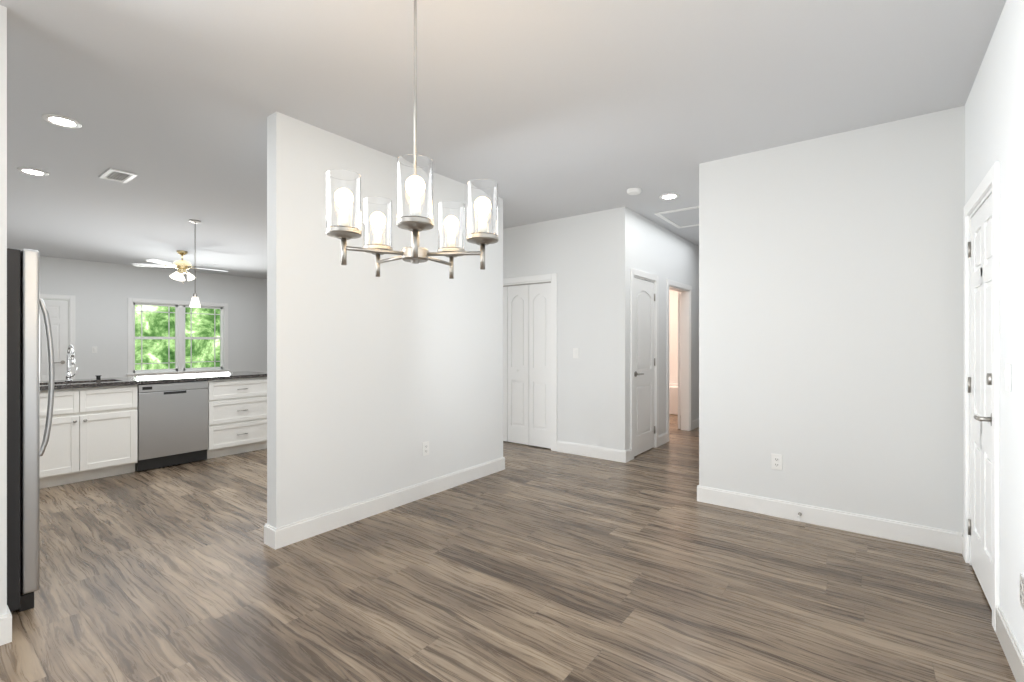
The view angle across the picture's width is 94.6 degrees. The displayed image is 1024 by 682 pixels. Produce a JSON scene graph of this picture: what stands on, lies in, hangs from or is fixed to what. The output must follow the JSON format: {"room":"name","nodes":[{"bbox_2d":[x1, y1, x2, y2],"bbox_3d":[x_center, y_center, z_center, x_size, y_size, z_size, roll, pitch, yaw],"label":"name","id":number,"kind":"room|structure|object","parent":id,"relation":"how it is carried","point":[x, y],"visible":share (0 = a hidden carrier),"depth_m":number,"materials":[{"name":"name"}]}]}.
{"room":"empty dining room","nodes":[
{"label":"empty dining room","id":0,"kind":"room"},
{"bbox_2d":[40,256,266,378],"bbox_3d":[-5.851,-0.070,10.900,0.120,2.740,8.190,0,0,37],"label":"wall","id":1,"kind":"structure","parent":0,"point":[101,292],"depth_m":8.90,"materials":[{"name":"paint"}]},
{"bbox_2d":[40,299,67,380],"bbox_3d":[-8.018,0.290,7.944,0.104,1.995,0.816,0,0,37],"label":"back door","id":2,"kind":"structure","parent":1,"relation":"in","point":[58,312],"depth_m":8.16,"materials":[{"name":"white metal"}]},
{"bbox_2d":[40,294,74,379],"bbox_3d":[-8.066,0.250,7.980,0.136,2.100,1.000,0,0,37],"label":"door frame","id":3,"kind":"structure","parent":1,"relation":"attached to","point":[70,299],"depth_m":8.29,"materials":[{"name":"white wood"}]},
{"bbox_2d":[0,5,502,614],"bbox_3d":[-2.062,-0.070,2.293,0.120,2.740,6.350,0,0,37],"label":"wall","id":4,"kind":"structure","parent":0,"point":[374,382],"depth_m":3.42,"materials":[{"name":"paint"}]},
{"bbox_2d":[0,606,11,645],"bbox_3d":[-3.041,1.238,0.899,0.014,0.125,2.884,0,0,37],"label":"baseboard","id":5,"kind":"structure","parent":4,"relation":"attached to","point":[5,619],"depth_m":2.03,"materials":[{"name":"white wood"}]},
{"bbox_2d":[264,524,269,544],"bbox_3d":[-0.877,1.238,3.943,0.034,0.125,2.318,0,0,37],"label":"baseboard","id":6,"kind":"structure","parent":4,"relation":"attached to","point":[266,525],"depth_m":3.02,"materials":[{"name":"white wood"}]},
{"bbox_2d":[268,457,504,549],"bbox_3d":[-0.779,1.238,3.868,0.014,0.125,2.318,0,0,37],"label":"baseboard","id":7,"kind":"structure","parent":4,"relation":"attached to","point":[295,532],"depth_m":3.51,"materials":[{"name":"white wood"}]},
{"bbox_2d":[422,441,428,455],"bbox_3d":[-0.719,0.900,3.949,0.009,0.116,0.072,0,0,37],"label":"outlet","id":8,"kind":"object","parent":4,"relation":"attached to","point":[425,448],"visible":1,"depth_m":3.94,"materials":[{"name":"white plastic"}]},
{"bbox_2d":[0,0,1005,278],"bbox_3d":[-2.305,-1.470,5.842,12.053,0.060,12.100,0,0,37],"label":"ceiling","id":9,"kind":"structure","parent":0,"point":[542,110],"depth_m":2.75,"materials":[{"name":"paint"}]},
{"bbox_2d":[17,167,48,175],"bbox_3d":[-4.062,-1.435,4.007,0.190,0.009,0.190,0,0,37],"label":"recessed light","id":10,"kind":"object","parent":9,"relation":"in","point":[32,171],"visible":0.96,"depth_m":4.00,"materials":[{"name":"white plastic"}]},
{"bbox_2d":[42,114,81,127],"bbox_3d":[-2.941,-1.435,3.087,0.190,0.009,0.190,0,0,37],"label":"recessed light","id":11,"kind":"object","parent":9,"relation":"in","point":[62,121],"visible":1,"depth_m":3.08,"materials":[{"name":"white plastic"}]},
{"bbox_2d":[99,168,137,182],"bbox_3d":[-3.423,-1.433,4.104,0.340,0.011,0.190,0,0,37],"label":"ceiling vent","id":12,"kind":"object","parent":9,"relation":"in","point":[117,175],"visible":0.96,"depth_m":4.10,"materials":[{"name":"white plastic"}]},
{"bbox_2d":[132,250,227,280],"bbox_3d":[-5.258,-1.180,7.614,1.286,0.520,1.239,0,0,37],"label":"ceiling fan","id":13,"kind":"object","parent":9,"relation":"hanging from","point":[182,266],"visible":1,"depth_m":7.49,"materials":[{"name":"gold metal"}]},
{"bbox_2d":[189,220,200,307],"bbox_3d":[-3.798,-0.922,5.659,0.120,1.035,0.120,0,0,37],"label":"pendant light","id":14,"kind":"object","parent":9,"relation":"hanging from","point":[195,302],"visible":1,"depth_m":5.64,"materials":[{"name":"silver metal"}]},
{"bbox_2d":[326,0,498,278],"bbox_3d":[-0.345,-0.843,1.654,0.550,1.195,0.559,0,0,37],"label":"chandelier","id":15,"kind":"object","parent":9,"relation":"hanging from","point":[414,197],"visible":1,"depth_m":1.56,"materials":[{"name":"glass"}]},
{"bbox_2d":[627,188,640,194],"bbox_3d":[1.162,-1.421,4.495,0.136,0.037,0.136,0,0,37],"label":"smoke detector","id":16,"kind":"object","parent":9,"relation":"attached to","point":[633,191],"visible":1,"depth_m":4.45,"materials":[{"name":"white plastic"}]},
{"bbox_2d":[659,193,678,199],"bbox_3d":[1.563,-1.435,4.692,0.190,0.009,0.190,0,0,37],"label":"recessed light","id":17,"kind":"object","parent":9,"relation":"in","point":[668,196],"visible":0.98,"depth_m":4.69,"materials":[{"name":"white plastic"}]},
{"bbox_2d":[654,206,698,227],"bbox_3d":[2.124,-1.433,5.453,0.670,0.012,0.850,0,0,37],"label":"attic hatch","id":18,"kind":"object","parent":9,"relation":"in","point":[684,217],"depth_m":5.44,"materials":[{"name":"paint"}]},
{"bbox_2d":[0,414,1015,681],"bbox_3d":[-2.305,1.330,5.842,12.053,0.060,12.100,0,0,37],"label":"floor","id":19,"kind":"structure","parent":0,"point":[536,564],"depth_m":2.46,"materials":[{"name":"wood"}]},
{"bbox_2d":[7,248,54,611],"bbox_3d":[-2.873,0.421,2.292,0.910,1.758,0.824,0,0,37],"label":"refrigerator","id":20,"kind":"object","parent":19,"relation":"on","point":[25,303],"visible":0.94,"depth_m":2.26,"materials":[{"name":"silver metal"}]},
{"bbox_2d":[40,383,139,488],"bbox_3d":[-4.196,0.863,4.458,0.620,0.875,0.919,0,0,37],"label":"base cabinet","id":21,"kind":"object","parent":19,"relation":"on","point":[94,431],"depth_m":4.36,"materials":[{"name":"white wood"}]},
{"bbox_2d":[40,371,266,390],"bbox_3d":[-3.950,0.407,4.819,0.715,0.035,2.700,0,0,37],"label":"countertop","id":22,"kind":"structure","parent":21,"relation":"on","point":[59,385],"depth_m":4.78,"materials":[{"name":"stone"}]},
{"bbox_2d":[65,344,77,380],"bbox_3d":[-4.240,0.211,4.561,0.220,0.356,0.092,0,0,37],"label":"faucet","id":23,"kind":"object","parent":22,"relation":"on","point":[69,364],"visible":1,"depth_m":4.58,"materials":[{"name":"silver metal"}]},
{"bbox_2d":[200,379,266,458],"bbox_3d":[-3.337,0.863,5.586,0.620,0.875,0.677,0,0,37],"label":"base cabinet","id":24,"kind":"object","parent":19,"relation":"on","point":[237,408],"depth_m":5.36,"materials":[{"name":"white wood"}]},
{"bbox_2d":[135,380,207,471],"bbox_3d":[-3.717,0.860,5.060,0.594,0.856,0.612,0,0,37],"label":"dishwasher","id":25,"kind":"object","parent":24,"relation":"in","point":[172,423],"visible":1,"depth_m":4.86,"materials":[{"name":"silver metal"}]},
{"bbox_2d":[669,383,680,414],"bbox_3d":[2.690,1.050,8.894,2.000,0.500,0.770,0,0,37],"label":"bathtub","id":26,"kind":"object","parent":19,"relation":"on","point":[673,398],"depth_m":8.30,"materials":[{"name":"plastic"}]},
{"bbox_2d":[503,208,614,448],"bbox_3d":[0.285,-0.070,5.836,2.180,2.740,0.120,0,0,37],"label":"wall","id":27,"kind":"structure","parent":0,"point":[583,256],"depth_m":5.38,"materials":[{"name":"paint"}]},
{"bbox_2d":[503,282,550,448],"bbox_3d":[-0.056,0.288,6.049,1.340,2.000,0.057,0,0,37],"label":"door","id":28,"kind":"structure","parent":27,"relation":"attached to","point":[526,364],"depth_m":5.86,"materials":[{"name":"white wood"}]},
{"bbox_2d":[503,273,556,450],"bbox_3d":[-0.038,0.250,6.072,1.520,2.100,0.136,0,0,37],"label":"door frame","id":29,"kind":"structure","parent":27,"relation":"attached to","point":[552,278],"depth_m":5.59,"materials":[{"name":"white wood"}]},
{"bbox_2d":[573,348,578,357],"bbox_3d":[0.730,0.140,5.413,0.072,0.116,0.013,0,0,37],"label":"light switch","id":30,"kind":"object","parent":27,"relation":"attached to","point":[575,352],"visible":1,"depth_m":5.41,"materials":[{"name":"white plastic"}]},
{"bbox_2d":[557,441,627,462],"bbox_3d":[0.875,1.238,5.303,0.864,0.125,0.014,0,0,37],"label":"baseboard","id":31,"kind":"structure","parent":27,"relation":"attached to","point":[565,447],"depth_m":5.27,"materials":[{"name":"white wood"}]},
{"bbox_2d":[615,207,698,450],"bbox_3d":[2.480,-0.070,6.819,0.120,2.740,4.345,0,0,37],"label":"wall","id":32,"kind":"structure","parent":0,"point":[623,240],"depth_m":5.56,"materials":[{"name":"paint"}]},
{"bbox_2d":[630,268,658,459],"bbox_3d":[1.500,0.250,5.520,0.136,2.100,0.820,0,0,37],"label":"trim","id":33,"kind":"structure","parent":32,"relation":"attached to","point":[643,275],"depth_m":5.56,"materials":[{"name":"white wood"}]},
{"bbox_2d":[634,278,654,456],"bbox_3d":[1.555,0.290,5.489,0.099,1.995,0.654,0,0,37],"label":"closet door","id":34,"kind":"structure","parent":32,"relation":"in","point":[644,365],"depth_m":5.48,"materials":[{"name":"white wood"}]},
{"bbox_2d":[659,432,666,445],"bbox_3d":[1.892,1.238,5.938,0.014,0.125,0.320,0,0,37],"label":"baseboard","id":35,"kind":"structure","parent":32,"relation":"attached to","point":[662,438],"depth_m":5.94,"materials":[{"name":"white wood"}]},
{"bbox_2d":[666,279,691,441],"bbox_3d":[2.257,0.250,6.514,0.136,2.100,1.040,0,0,37],"label":"door frame","id":36,"kind":"structure","parent":32,"relation":"attached to","point":[672,285],"depth_m":6.84,"materials":[{"name":"white wood"}]},
{"bbox_2d":[678,293,679,428],"bbox_3d":[2.595,0.290,7.335,0.035,1.995,0.854,0,0,19],"label":"door","id":37,"kind":"structure","parent":32,"relation":"in","point":[678,360],"depth_m":6.93,"materials":[{"name":"white wood"}]},
{"bbox_2d":[692,418,698,429],"bbox_3d":[3.234,1.238,7.700,0.014,0.125,2.030,0,0,37],"label":"baseboard","id":38,"kind":"structure","parent":32,"relation":"attached to","point":[695,423],"depth_m":7.03,"materials":[{"name":"white wood"}]},
{"bbox_2d":[669,289,680,382],"bbox_3d":[0.166,-0.070,11.389,9.100,2.740,0.120,0,0,37],"label":"wall","id":39,"kind":"structure","parent":0,"point":[673,336],"depth_m":9.07,"materials":[{"name":"paint"}]},
{"bbox_2d":[699,106,964,532],"bbox_3d":[2.182,-0.070,3.411,1.569,2.740,0.120,0,0,37],"label":"wall","id":40,"kind":"structure","parent":0,"point":[831,319],"depth_m":3.26,"materials":[{"name":"paint"}]},
{"bbox_2d":[771,454,781,469],"bbox_3d":[1.961,0.896,3.497,0.072,0.116,0.009,0,0,37],"label":"outlet","id":41,"kind":"object","parent":40,"relation":"attached to","point":[776,461],"visible":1,"depth_m":3.50,"materials":[{"name":"white plastic"}]},
{"bbox_2d":[697,486,963,556],"bbox_3d":[2.145,1.238,3.341,1.543,0.125,0.035,0,0,37],"label":"baseboard","id":42,"kind":"structure","parent":40,"relation":"attached to","point":[916,534],"depth_m":3.25,"materials":[{"name":"white wood"}]},
{"bbox_2d":[965,0,1023,653],"bbox_3d":[0.861,-0.070,0.284,0.120,2.740,6.695,0,0,37],"label":"wall","id":43,"kind":"structure","parent":0,"point":[1010,90],"depth_m":1.97,"materials":[{"name":"paint"}]},
{"bbox_2d":[968,194,991,609],"bbox_3d":[2.438,0.290,2.466,0.104,1.995,0.734,0,0,37],"label":"door","id":44,"kind":"structure","parent":43,"relation":"in","point":[980,390],"depth_m":2.47,"materials":[{"name":"white wood"}]},
{"bbox_2d":[964,161,999,631],"bbox_3d":[2.480,0.250,2.422,0.136,2.100,0.900,0,0,37],"label":"door frame","id":45,"kind":"structure","parent":43,"relation":"attached to","point":[991,179],"depth_m":2.15,"materials":[{"name":"white wood"}]},
{"bbox_2d":[996,605,1023,681],"bbox_3d":[0.470,1.238,-0.119,0.014,0.125,5.580,0,0,37],"label":"baseboard","id":46,"kind":"structure","parent":43,"relation":"attached to","point":[1014,655],"depth_m":1.89,"materials":[{"name":"white wood"}]},
{"bbox_2d":[1020,574,1023,609],"bbox_3d":[1.908,0.940,1.765,0.009,0.116,0.072,0,0,37],"label":"outlet","id":47,"kind":"object","parent":43,"relation":"attached to","point":[1021,590],"visible":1,"depth_m":1.76,"materials":[{"name":"white plastic"}]},
{"label":"outside","id":48,"kind":"structure","parent":0,"visible":0},
{"bbox_2d":[135,305,219,369],"bbox_3d":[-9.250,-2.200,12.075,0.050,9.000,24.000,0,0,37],"label":"trees","id":49,"kind":"object","parent":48,"point":[155,324],"depth_m":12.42,"materials":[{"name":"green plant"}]},
{"bbox_3d":[-6.791,0.965,9.667,0.120,0.670,1.610,0,0,37],"label":"wall","id":50,"kind":"structure","parent":0,"visible":0},
{"bbox_2d":[126,298,229,376],"bbox_3d":[-6.775,-0.060,9.655,0.160,1.520,1.790,0,0,37],"label":"window","id":51,"kind":"structure","parent":50,"relation":"in","point":[180,337],"depth_m":9.62,"materials":[{"name":"white wood"}]}
]}

